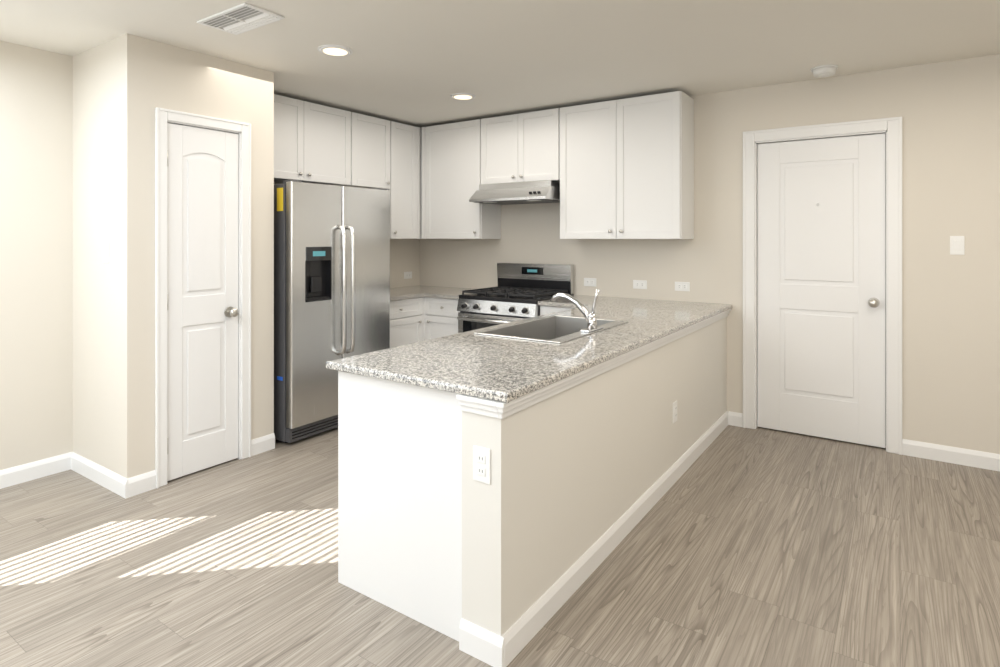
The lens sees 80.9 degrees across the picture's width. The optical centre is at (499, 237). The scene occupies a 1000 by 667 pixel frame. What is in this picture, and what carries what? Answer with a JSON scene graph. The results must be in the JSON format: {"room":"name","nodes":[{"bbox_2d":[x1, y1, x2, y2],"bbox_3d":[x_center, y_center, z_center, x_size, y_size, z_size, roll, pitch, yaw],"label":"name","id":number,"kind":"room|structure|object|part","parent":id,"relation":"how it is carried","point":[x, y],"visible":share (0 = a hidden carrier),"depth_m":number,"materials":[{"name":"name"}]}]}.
{"room":"kitchen","nodes":[
{"label":"kitchen","id":0,"kind":"room"},
{"bbox_2d":[73,33,273,478],"bbox_3d":[-2.026,0.145,3.685,0.700,2.470,0.885,0,0,34],"label":"wall","id":1,"kind":"structure","parent":0,"point":[125,85],"depth_m":3.30,"materials":[{"name":"paint"}]},
{"bbox_2d":[68,452,135,498],"bbox_3d":[-2.261,1.331,3.301,0.684,0.098,0.014,0,0,34],"label":"baseboard","id":2,"kind":"structure","parent":1,"relation":"attached to","point":[114,482],"depth_m":3.26,"materials":[{"name":"white wood"}]},
{"bbox_2d":[155,107,250,487],"bbox_3d":[-1.779,0.330,3.495,0.122,2.100,0.570,0,0,34],"label":"door frame","id":3,"kind":"structure","parent":1,"relation":"attached to","point":[164,117],"depth_m":3.41,"materials":[{"name":"white wood"}]},
{"bbox_2d":[167,123,238,480],"bbox_3d":[-1.739,0.361,3.462,0.107,2.018,0.440,0,0,34],"label":"closet door","id":4,"kind":"structure","parent":1,"relation":"in","point":[202,299],"depth_m":3.46,"materials":[{"name":"white wood"}]},
{"bbox_2d":[0,40,419,469],"bbox_3d":[-2.865,0.145,3.129,0.060,2.470,7.540,0,0,34],"label":"wall","id":5,"kind":"structure","parent":0,"point":[36,254],"depth_m":3.37,"materials":[{"name":"paint"}]},
{"bbox_2d":[0,453,67,488],"bbox_3d":[-3.694,1.331,1.848,0.014,0.098,4.030,0,0,34],"label":"baseboard","id":6,"kind":"structure","parent":5,"relation":"attached to","point":[19,474],"depth_m":3.35,"materials":[{"name":"white wood"}]},
{"bbox_2d":[274,94,357,186],"bbox_3d":[-1.620,-0.751,4.634,0.298,0.618,1.011,0,0,34],"label":"upper cabinet","id":7,"kind":"object","parent":5,"relation":"attached to","point":[318,144],"depth_m":4.62,"materials":[{"name":"white wood"}]},
{"bbox_2d":[354,113,393,189],"bbox_3d":[-1.257,-0.751,5.166,0.298,0.618,0.522,0,0,34],"label":"upper cabinet","id":8,"kind":"object","parent":5,"relation":"attached to","point":[375,135],"depth_m":5.15,"materials":[{"name":"white wood"}]},
{"bbox_2d":[390,122,421,238],"bbox_3d":[-1.017,-0.526,5.517,0.298,1.068,0.452,0,0,34],"label":"upper cabinet","id":9,"kind":"object","parent":5,"relation":"attached to","point":[406,196],"depth_m":5.48,"materials":[{"name":"white wood"}]},
{"bbox_2d":[404,271,411,278],"bbox_3d":[-0.927,0.375,5.910,0.008,0.070,0.115,0,0,34],"label":"outlet","id":10,"kind":"object","parent":5,"relation":"attached to","point":[407,275],"visible":1,"depth_m":5.90,"materials":[{"name":"white plastic"}]},
{"bbox_2d":[0,425,999,666],"bbox_3d":[-0.445,1.410,1.478,6.200,0.060,7.540,0,0,34],"label":"floor","id":11,"kind":"structure","parent":0,"point":[737,546],"depth_m":2.41,"materials":[{"name":"brown wood"}]},
{"bbox_2d":[274,180,389,442],"bbox_3d":[-1.398,0.498,4.416,0.842,1.764,0.914,0,0,34],"label":"fridge","id":12,"kind":"object","parent":11,"relation":"on","point":[331,272],"visible":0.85,"depth_m":4.06,"materials":[{"name":"silver metal"}]},
{"bbox_2d":[338,371,461,640],"bbox_3d":[-0.135,0.950,2.535,0.638,0.860,0.887,0,0,34],"label":"base cabinet","id":13,"kind":"object","parent":11,"relation":"on","point":[399,497],"visible":0.23,"depth_m":2.12,"materials":[{"name":"white wood"}]},
{"bbox_2d":[326,295,731,402],"bbox_3d":[0.334,0.505,3.448,1.295,0.030,3.003,0,0,34],"label":"countertop","id":14,"kind":"structure","parent":13,"relation":"on","point":[495,368],"depth_m":2.49,"materials":[{"name":"stone"}]},
{"bbox_2d":[474,315,628,342],"bbox_3d":[0.309,0.579,3.203,0.500,0.192,0.840,0,0,34],"label":"double-bowl sink","id":15,"kind":"object","parent":14,"relation":"in","point":[556,329],"visible":0.31,"depth_m":3.44,"materials":[{"name":"metal"}]},
{"bbox_2d":[551,289,603,331],"bbox_3d":[0.402,0.374,3.139,0.292,0.218,0.180,0,0,34],"label":"faucet","id":16,"kind":"object","parent":14,"relation":"on","point":[591,318],"visible":1,"depth_m":3.08,"materials":[{"name":"silver metal"}]},
{"bbox_2d":[390,297,423,347],"bbox_3d":[-0.910,0.950,5.392,0.615,0.860,1.193,0,0,34],"label":"base cabinet","id":17,"kind":"object","parent":11,"relation":"on","point":[406,321],"visible":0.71,"depth_m":5.06,"materials":[{"name":"white wood"}]},
{"bbox_2d":[390,285,472,300],"bbox_3d":[-0.746,0.505,5.280,1.013,0.030,1.193,0,0,34],"label":"countertop","id":18,"kind":"structure","parent":17,"relation":"on","point":[399,293],"depth_m":5.27,"materials":[{"name":"stone"}]},
{"bbox_2d":[424,297,459,340],"bbox_3d":[-0.343,0.950,5.349,0.425,0.860,0.625,0,0,34],"label":"base cabinet","id":19,"kind":"object","parent":11,"relation":"on","point":[440,317],"visible":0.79,"depth_m":5.13,"materials":[{"name":"white wood"}]},
{"bbox_2d":[457,263,573,332],"bbox_3d":[0.122,0.805,4.973,0.762,1.150,0.712,0,0,34],"label":"gas range","id":20,"kind":"object","parent":11,"relation":"on","point":[519,291],"visible":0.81,"depth_m":4.91,"materials":[{"name":"silver metal"}]},
{"bbox_2d":[540,305,572,315],"bbox_3d":[0.656,0.950,4.668,0.453,0.860,0.625,0,0,34],"label":"base cabinet","id":21,"kind":"object","parent":11,"relation":"on","point":[544,310],"depth_m":4.50,"materials":[{"name":"white wood"}]},
{"bbox_2d":[0,0,999,127],"bbox_3d":[-0.445,-1.120,1.478,6.200,0.060,7.540,0,0,34],"label":"ceiling","id":22,"kind":"structure","parent":0,"point":[416,63],"depth_m":3.25,"materials":[{"name":"paint"}]},
{"bbox_2d":[197,3,284,34],"bbox_3d":[-1.292,-1.084,2.915,0.420,0.012,0.215,0,0,34],"label":"ceiling vent","id":23,"kind":"object","parent":22,"relation":"in","point":[241,18],"visible":1,"depth_m":2.90,"materials":[{"name":"grey metal"}]},
{"bbox_2d":[318,45,352,55],"bbox_3d":[-0.955,-1.084,3.400,0.196,0.012,0.196,0,0,34],"label":"recessed light","id":24,"kind":"object","parent":22,"relation":"in","point":[335,50],"visible":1,"depth_m":3.37,"materials":[{"name":"beige"}]},
{"bbox_2d":[450,93,475,99],"bbox_3d":[-0.285,-1.084,4.498,0.196,0.012,0.196,0,0,34],"label":"recessed light","id":25,"kind":"object","parent":22,"relation":"in","point":[463,96],"visible":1,"depth_m":4.47,"materials":[{"name":"beige"}]},
{"bbox_2d":[811,65,837,77],"bbox_3d":[2.082,-1.065,3.761,0.156,0.049,0.156,0,0,34],"label":"smoke detector","id":26,"kind":"object","parent":22,"relation":"attached to","point":[823,71],"visible":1,"depth_m":3.72,"materials":[{"name":"white plastic"}]},
{"bbox_2d":[462,317,726,635],"bbox_3d":[0.777,0.953,3.162,0.160,0.855,2.980,0,0,34],"label":"wall","id":27,"kind":"structure","parent":0,"point":[578,471],"depth_m":2.28,"materials":[{"name":"paint"}]},
{"bbox_2d":[473,445,490,484],"bbox_3d":[-0.061,0.745,1.925,0.070,0.115,0.008,0,0,34],"label":"outlet","id":28,"kind":"object","parent":27,"relation":"attached to","point":[482,464],"visible":1,"depth_m":1.92,"materials":[{"name":"white plastic"}]},
{"bbox_2d":[456,309,730,418],"bbox_3d":[0.780,0.551,3.140,0.191,0.058,3.009,0,0,34],"label":"trim","id":29,"kind":"structure","parent":27,"relation":"attached to","point":[486,407],"depth_m":2.18,"materials":[{"name":"white wood"}]},
{"bbox_2d":[488,411,731,666],"bbox_3d":[0.845,1.331,3.107,0.014,0.098,2.994,0,0,34],"label":"baseboard","id":30,"kind":"structure","parent":27,"relation":"attached to","point":[508,645],"depth_m":2.38,"materials":[{"name":"white wood"}]},
{"bbox_2d":[673,400,676,422],"bbox_3d":[0.999,0.990,3.338,0.008,0.115,0.070,0,0,34],"label":"outlet","id":31,"kind":"object","parent":27,"relation":"attached to","point":[674,411],"visible":1,"depth_m":3.33,"materials":[{"name":"white plastic"}]},
{"bbox_2d":[420,54,999,453],"bbox_3d":[1.612,0.145,4.493,6.200,2.470,0.160,0,0,34],"label":"wall","id":32,"kind":"structure","parent":0,"point":[948,112],"depth_m":3.73,"materials":[{"name":"paint"}]},
{"bbox_2d":[422,118,500,238],"bbox_3d":[-0.345,-0.526,5.531,0.757,1.068,0.328,0,0,34],"label":"upper cabinet","id":33,"kind":"object","parent":32,"relation":"attached to","point":[453,154],"depth_m":5.39,"materials":[{"name":"white wood"}]},
{"bbox_2d":[486,108,557,183],"bbox_3d":[0.245,-0.767,5.128,0.795,0.587,0.328,0,0,34],"label":"upper cabinet","id":34,"kind":"object","parent":32,"relation":"attached to","point":[522,147],"depth_m":4.97,"materials":[{"name":"white wood"}]},
{"bbox_2d":[469,180,559,204],"bbox_3d":[0.186,-0.389,5.068,0.762,0.167,0.493,0,0,34],"label":"range hood","id":35,"kind":"object","parent":34,"relation":"attached to","point":[535,192],"visible":0.92,"depth_m":4.90,"materials":[{"name":"metal"}]},
{"bbox_2d":[584,278,595,286],"bbox_3d":[0.764,0.375,4.970,0.115,0.070,0.008,0,0,34],"label":"electrical outlet","id":36,"kind":"object","parent":32,"relation":"attached to","point":[589,281],"visible":1,"depth_m":4.97,"materials":[{"name":"white plastic"}]},
{"bbox_2d":[558,91,693,238],"bbox_3d":[0.957,-0.526,4.643,1.052,1.068,0.328,0,0,34],"label":"upper cabinet","id":37,"kind":"object","parent":32,"relation":"attached to","point":[621,169],"depth_m":4.45,"materials":[{"name":"white wood"}]},
{"bbox_2d":[633,280,646,288],"bbox_3d":[1.127,0.375,4.722,0.115,0.070,0.008,0,0,34],"label":"electrical outlet","id":38,"kind":"object","parent":32,"relation":"attached to","point":[639,284],"visible":1,"depth_m":4.72,"materials":[{"name":"white plastic"}]},
{"bbox_2d":[675,282,689,290],"bbox_3d":[1.408,0.375,4.531,0.115,0.070,0.008,0,0,34],"label":"electrical outlet","id":39,"kind":"object","parent":32,"relation":"attached to","point":[682,286],"visible":1,"depth_m":4.53,"materials":[{"name":"white plastic"}]},
{"bbox_2d":[757,133,885,447],"bbox_3d":[2.180,0.344,4.022,0.778,2.052,0.107,0,0,34],"label":"back door","id":40,"kind":"structure","parent":32,"relation":"in","point":[821,287],"depth_m":4.02,"materials":[{"name":"white wood"}]},
{"bbox_3d":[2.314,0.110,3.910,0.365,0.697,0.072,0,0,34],"label":"knob","id":41,"kind":"part","parent":40,"relation":"part of","materials":[{"name":"grey metal"}]},
{"bbox_2d":[743,117,901,454],"bbox_3d":[2.201,0.303,4.053,0.958,2.153,0.143,0,0,34],"label":"door frame","id":42,"kind":"structure","parent":32,"relation":"attached to","point":[891,127],"depth_m":3.85,"materials":[{"name":"white wood"}]},
{"bbox_2d":[902,439,999,470],"bbox_3d":[3.245,1.331,3.274,1.648,0.098,0.014,0,0,34],"label":"baseboard","id":43,"kind":"structure","parent":32,"relation":"attached to","point":[961,456],"depth_m":3.59,"materials":[{"name":"white wood"}]},
{"bbox_2d":[950,236,964,254],"bbox_3d":[2.795,0.045,3.583,0.070,0.115,0.010,0,0,34],"label":"light switch","id":44,"kind":"object","parent":32,"relation":"attached to","point":[957,245],"visible":1,"depth_m":3.58,"materials":[{"name":"white plastic"}]}
]}

